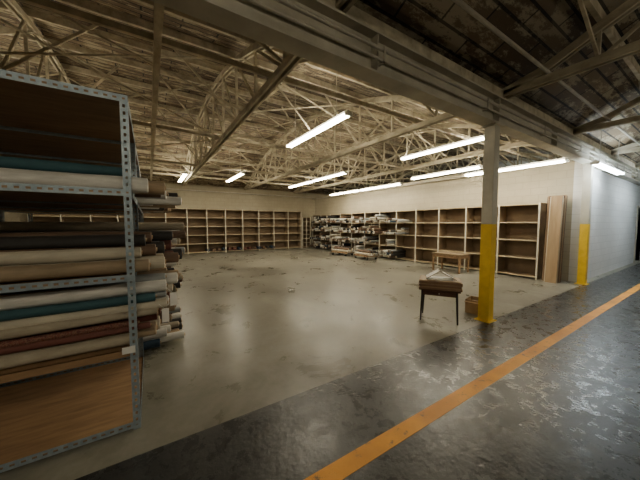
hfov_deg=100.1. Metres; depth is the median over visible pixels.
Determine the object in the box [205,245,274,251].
rolls
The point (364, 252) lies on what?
cart
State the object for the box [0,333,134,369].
roll
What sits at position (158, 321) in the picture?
roll
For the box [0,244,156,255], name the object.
roll
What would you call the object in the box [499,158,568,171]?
fluorescent light
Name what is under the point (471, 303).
cardboard box
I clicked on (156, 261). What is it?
roll
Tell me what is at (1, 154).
rack
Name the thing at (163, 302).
roll
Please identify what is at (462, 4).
conduit
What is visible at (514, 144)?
roof truss
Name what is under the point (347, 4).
roof truss
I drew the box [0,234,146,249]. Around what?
roll
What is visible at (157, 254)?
roll
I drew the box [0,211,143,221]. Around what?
rack
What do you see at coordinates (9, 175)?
roll
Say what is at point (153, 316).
roll
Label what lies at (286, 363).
floor
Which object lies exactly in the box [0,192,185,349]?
rolls
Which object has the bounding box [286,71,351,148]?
fluorescent light
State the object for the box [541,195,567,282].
leaning boards
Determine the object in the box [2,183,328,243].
wall
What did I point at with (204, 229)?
shelving unit
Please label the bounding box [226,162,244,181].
fluorescent light
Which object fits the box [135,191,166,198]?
roll
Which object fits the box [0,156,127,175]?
roll
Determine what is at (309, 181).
fluorescent light
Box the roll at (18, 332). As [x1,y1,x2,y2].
[0,307,158,340]
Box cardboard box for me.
[464,296,477,314]
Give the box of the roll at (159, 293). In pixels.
[150,290,167,297]
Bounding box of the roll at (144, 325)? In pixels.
[0,321,151,354]
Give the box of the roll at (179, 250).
[165,248,182,258]
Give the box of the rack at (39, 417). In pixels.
[0,69,143,472]
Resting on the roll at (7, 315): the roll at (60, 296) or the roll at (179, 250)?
the roll at (60, 296)
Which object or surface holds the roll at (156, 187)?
on the rack at (39, 417)
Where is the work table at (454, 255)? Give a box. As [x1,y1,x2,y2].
[432,251,470,273]
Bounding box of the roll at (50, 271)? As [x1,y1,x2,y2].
[0,259,150,282]
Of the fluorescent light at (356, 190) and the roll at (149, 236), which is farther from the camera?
the fluorescent light at (356, 190)
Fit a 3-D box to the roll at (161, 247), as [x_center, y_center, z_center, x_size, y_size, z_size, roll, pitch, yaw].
[-2.268,0.098,1.900,2.036,0.114,0.122,-2,4,-32]
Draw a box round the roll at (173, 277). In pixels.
[165,272,178,283]
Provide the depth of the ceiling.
5.24 m
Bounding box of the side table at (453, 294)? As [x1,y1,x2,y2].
[419,288,460,324]
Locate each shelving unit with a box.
[27,208,301,253]
[312,202,546,279]
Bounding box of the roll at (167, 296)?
[156,295,169,305]
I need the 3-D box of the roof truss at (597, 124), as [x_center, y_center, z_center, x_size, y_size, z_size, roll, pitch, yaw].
[9.083,-2.842,0.372,2.431,1.710,13.171,-2,4,-32]
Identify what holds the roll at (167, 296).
on the roll at (153, 316)
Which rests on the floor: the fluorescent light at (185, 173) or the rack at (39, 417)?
the rack at (39, 417)
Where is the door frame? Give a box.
[633,206,639,262]
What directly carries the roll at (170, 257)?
on the rack at (39, 417)
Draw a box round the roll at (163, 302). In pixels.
[0,298,167,329]
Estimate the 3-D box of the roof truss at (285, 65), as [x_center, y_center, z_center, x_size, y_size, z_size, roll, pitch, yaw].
[-3.461,-3.303,8.136,2.431,1.710,13.471,-2,4,-32]
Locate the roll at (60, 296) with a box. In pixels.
[0,279,167,310]
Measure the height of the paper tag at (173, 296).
0.151 m
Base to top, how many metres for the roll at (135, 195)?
0.112 m
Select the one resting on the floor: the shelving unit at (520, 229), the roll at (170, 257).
the shelving unit at (520, 229)
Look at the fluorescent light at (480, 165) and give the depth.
8.53 m
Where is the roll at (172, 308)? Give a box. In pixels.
[168,305,175,310]
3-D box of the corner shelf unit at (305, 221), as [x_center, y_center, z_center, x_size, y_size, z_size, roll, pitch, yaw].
[-0.997,-0.494,17.591,0.660,2.000,0.450,-2,4,-32]
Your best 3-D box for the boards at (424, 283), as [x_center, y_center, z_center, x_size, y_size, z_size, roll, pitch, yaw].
[1.950,0.697,4.362,0.625,0.140,0.459,1,4,23]
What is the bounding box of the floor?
[0,247,639,479]
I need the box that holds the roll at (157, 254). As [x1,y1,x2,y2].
[141,253,163,256]
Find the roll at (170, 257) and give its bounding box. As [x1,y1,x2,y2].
[164,252,179,262]
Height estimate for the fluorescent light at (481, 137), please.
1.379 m
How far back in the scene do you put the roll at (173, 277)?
2.41 m
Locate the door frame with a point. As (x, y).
(637, 240)
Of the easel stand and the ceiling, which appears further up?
the ceiling
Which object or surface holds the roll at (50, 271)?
on the rack at (39, 417)
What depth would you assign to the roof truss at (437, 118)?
7.51 m
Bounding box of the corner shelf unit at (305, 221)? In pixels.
[301,217,310,247]
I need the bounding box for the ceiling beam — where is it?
[150,0,639,185]
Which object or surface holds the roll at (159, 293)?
on the roll at (167, 296)
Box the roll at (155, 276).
[0,273,166,294]
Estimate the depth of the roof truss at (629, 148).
7.34 m
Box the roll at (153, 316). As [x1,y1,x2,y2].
[0,312,158,341]
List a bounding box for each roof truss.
[0,0,119,88]
[157,40,310,185]
[236,95,456,189]
[291,123,530,193]
[335,141,562,191]
[336,0,357,12]
[388,152,564,183]
[503,0,639,98]
[572,81,639,134]
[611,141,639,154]
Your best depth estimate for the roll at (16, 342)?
1.84 m
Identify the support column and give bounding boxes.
[474,122,503,323]
[574,163,593,284]
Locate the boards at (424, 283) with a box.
[419,275,462,291]
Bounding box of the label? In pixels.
[122,346,134,354]
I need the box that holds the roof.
[0,0,639,188]
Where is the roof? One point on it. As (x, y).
(595, 9)
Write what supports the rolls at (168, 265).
in the rack at (1, 154)
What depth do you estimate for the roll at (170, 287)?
2.43 m
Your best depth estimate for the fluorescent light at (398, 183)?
11.22 m
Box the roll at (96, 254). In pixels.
[0,247,142,265]
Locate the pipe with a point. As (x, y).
(569, 160)
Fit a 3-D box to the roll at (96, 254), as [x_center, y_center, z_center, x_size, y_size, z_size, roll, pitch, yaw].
[-2.201,0.127,1.639,1.866,0.099,0.096,-2,4,-32]
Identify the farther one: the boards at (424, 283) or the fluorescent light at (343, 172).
the fluorescent light at (343, 172)
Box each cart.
[331,237,353,255]
[354,239,377,259]
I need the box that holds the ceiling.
[0,0,639,193]
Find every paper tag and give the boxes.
[159,304,168,322]
[167,288,176,305]
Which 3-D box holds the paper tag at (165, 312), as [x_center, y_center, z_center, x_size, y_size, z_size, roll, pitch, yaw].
[-1.258,0.587,2.159,0.074,0.151,0.016,-1,4,-18]
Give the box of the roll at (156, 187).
[134,181,165,194]
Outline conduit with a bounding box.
[246,0,639,177]
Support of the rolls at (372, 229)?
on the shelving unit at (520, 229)
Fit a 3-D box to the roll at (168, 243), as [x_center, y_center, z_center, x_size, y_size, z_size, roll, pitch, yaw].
[-2.392,0.078,2.161,2.108,0.121,0.118,-2,4,-32]
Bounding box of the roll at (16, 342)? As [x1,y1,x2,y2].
[0,319,139,348]
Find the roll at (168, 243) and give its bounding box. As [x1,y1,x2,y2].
[161,240,171,249]
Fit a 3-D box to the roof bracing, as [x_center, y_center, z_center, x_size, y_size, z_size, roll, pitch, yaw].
[-0.494,-3.414,10.083,26.200,1.546,13.350,-2,4,-32]
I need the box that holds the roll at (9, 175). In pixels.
[0,168,149,192]
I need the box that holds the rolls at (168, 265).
[141,207,176,313]
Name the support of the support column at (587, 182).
on the floor
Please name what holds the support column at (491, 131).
on the floor
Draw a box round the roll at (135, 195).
[134,194,160,197]
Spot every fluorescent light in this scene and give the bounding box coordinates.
[178,136,187,181]
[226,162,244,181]
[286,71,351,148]
[288,180,311,187]
[312,129,347,181]
[329,185,358,195]
[359,158,402,190]
[400,113,483,160]
[410,129,482,179]
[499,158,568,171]
[590,130,624,174]
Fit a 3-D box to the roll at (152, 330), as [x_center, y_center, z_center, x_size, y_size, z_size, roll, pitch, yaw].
[-2.190,0.769,1.737,1.950,0.111,0.120,-2,4,-32]
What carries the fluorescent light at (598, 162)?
hanging from the ceiling
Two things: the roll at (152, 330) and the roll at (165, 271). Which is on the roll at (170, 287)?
the roll at (165, 271)
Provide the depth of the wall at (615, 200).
8.30 m
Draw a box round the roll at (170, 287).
[166,283,173,290]
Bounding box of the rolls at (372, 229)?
[308,214,411,257]
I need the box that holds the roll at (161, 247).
[146,241,165,253]
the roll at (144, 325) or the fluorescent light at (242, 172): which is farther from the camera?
the fluorescent light at (242, 172)
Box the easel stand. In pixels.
[425,268,456,280]
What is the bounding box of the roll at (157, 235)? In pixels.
[0,231,173,240]
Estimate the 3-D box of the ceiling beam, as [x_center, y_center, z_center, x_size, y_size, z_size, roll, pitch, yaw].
[3.151,-2.061,4.431,26.200,0.550,0.200,-2,4,-32]
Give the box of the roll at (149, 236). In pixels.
[0,231,152,242]
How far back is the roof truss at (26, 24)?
4.38 m
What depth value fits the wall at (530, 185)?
9.54 m
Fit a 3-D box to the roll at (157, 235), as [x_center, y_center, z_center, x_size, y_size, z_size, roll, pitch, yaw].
[-2.312,-0.010,2.032,2.112,0.110,0.107,-2,4,-32]
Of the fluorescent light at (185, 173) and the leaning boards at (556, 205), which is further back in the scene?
the fluorescent light at (185, 173)
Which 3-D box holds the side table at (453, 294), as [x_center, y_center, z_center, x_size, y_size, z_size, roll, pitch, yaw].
[1.951,1.029,4.381,0.599,0.526,0.440,2,4,26]
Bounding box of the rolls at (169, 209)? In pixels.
[142,208,170,212]
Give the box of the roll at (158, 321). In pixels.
[140,315,160,328]
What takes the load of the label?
attached to the rack at (39, 417)
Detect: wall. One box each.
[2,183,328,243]
[315,158,574,280]
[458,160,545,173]
[568,161,639,281]
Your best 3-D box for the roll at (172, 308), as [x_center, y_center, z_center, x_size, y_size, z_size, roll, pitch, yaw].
[-2.438,0.734,2.293,2.130,0.120,0.121,-2,4,-32]
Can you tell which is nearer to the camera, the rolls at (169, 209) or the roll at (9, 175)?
the roll at (9, 175)
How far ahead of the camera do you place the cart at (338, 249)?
13.16 m
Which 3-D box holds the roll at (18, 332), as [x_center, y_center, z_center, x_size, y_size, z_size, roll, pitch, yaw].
[-2.135,0.611,1.650,1.960,0.104,0.084,-2,4,-32]
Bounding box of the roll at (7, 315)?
[0,292,156,321]
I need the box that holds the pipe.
[166,160,571,199]
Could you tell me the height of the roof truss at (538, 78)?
1.710 m
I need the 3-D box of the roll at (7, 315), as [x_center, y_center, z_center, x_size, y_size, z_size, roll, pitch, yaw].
[-2.139,0.492,1.640,1.950,0.085,0.080,-2,4,-32]
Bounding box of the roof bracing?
[0,0,544,190]
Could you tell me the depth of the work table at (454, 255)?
8.62 m
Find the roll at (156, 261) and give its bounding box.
[0,256,165,268]
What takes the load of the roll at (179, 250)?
on the rack at (39, 417)
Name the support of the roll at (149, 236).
on the roll at (161, 247)
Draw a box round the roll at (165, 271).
[137,270,179,275]
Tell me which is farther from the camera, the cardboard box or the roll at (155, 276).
the cardboard box
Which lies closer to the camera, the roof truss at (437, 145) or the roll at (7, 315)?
the roll at (7, 315)
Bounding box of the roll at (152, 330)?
[0,321,157,355]
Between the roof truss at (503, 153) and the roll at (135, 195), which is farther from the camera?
the roof truss at (503, 153)

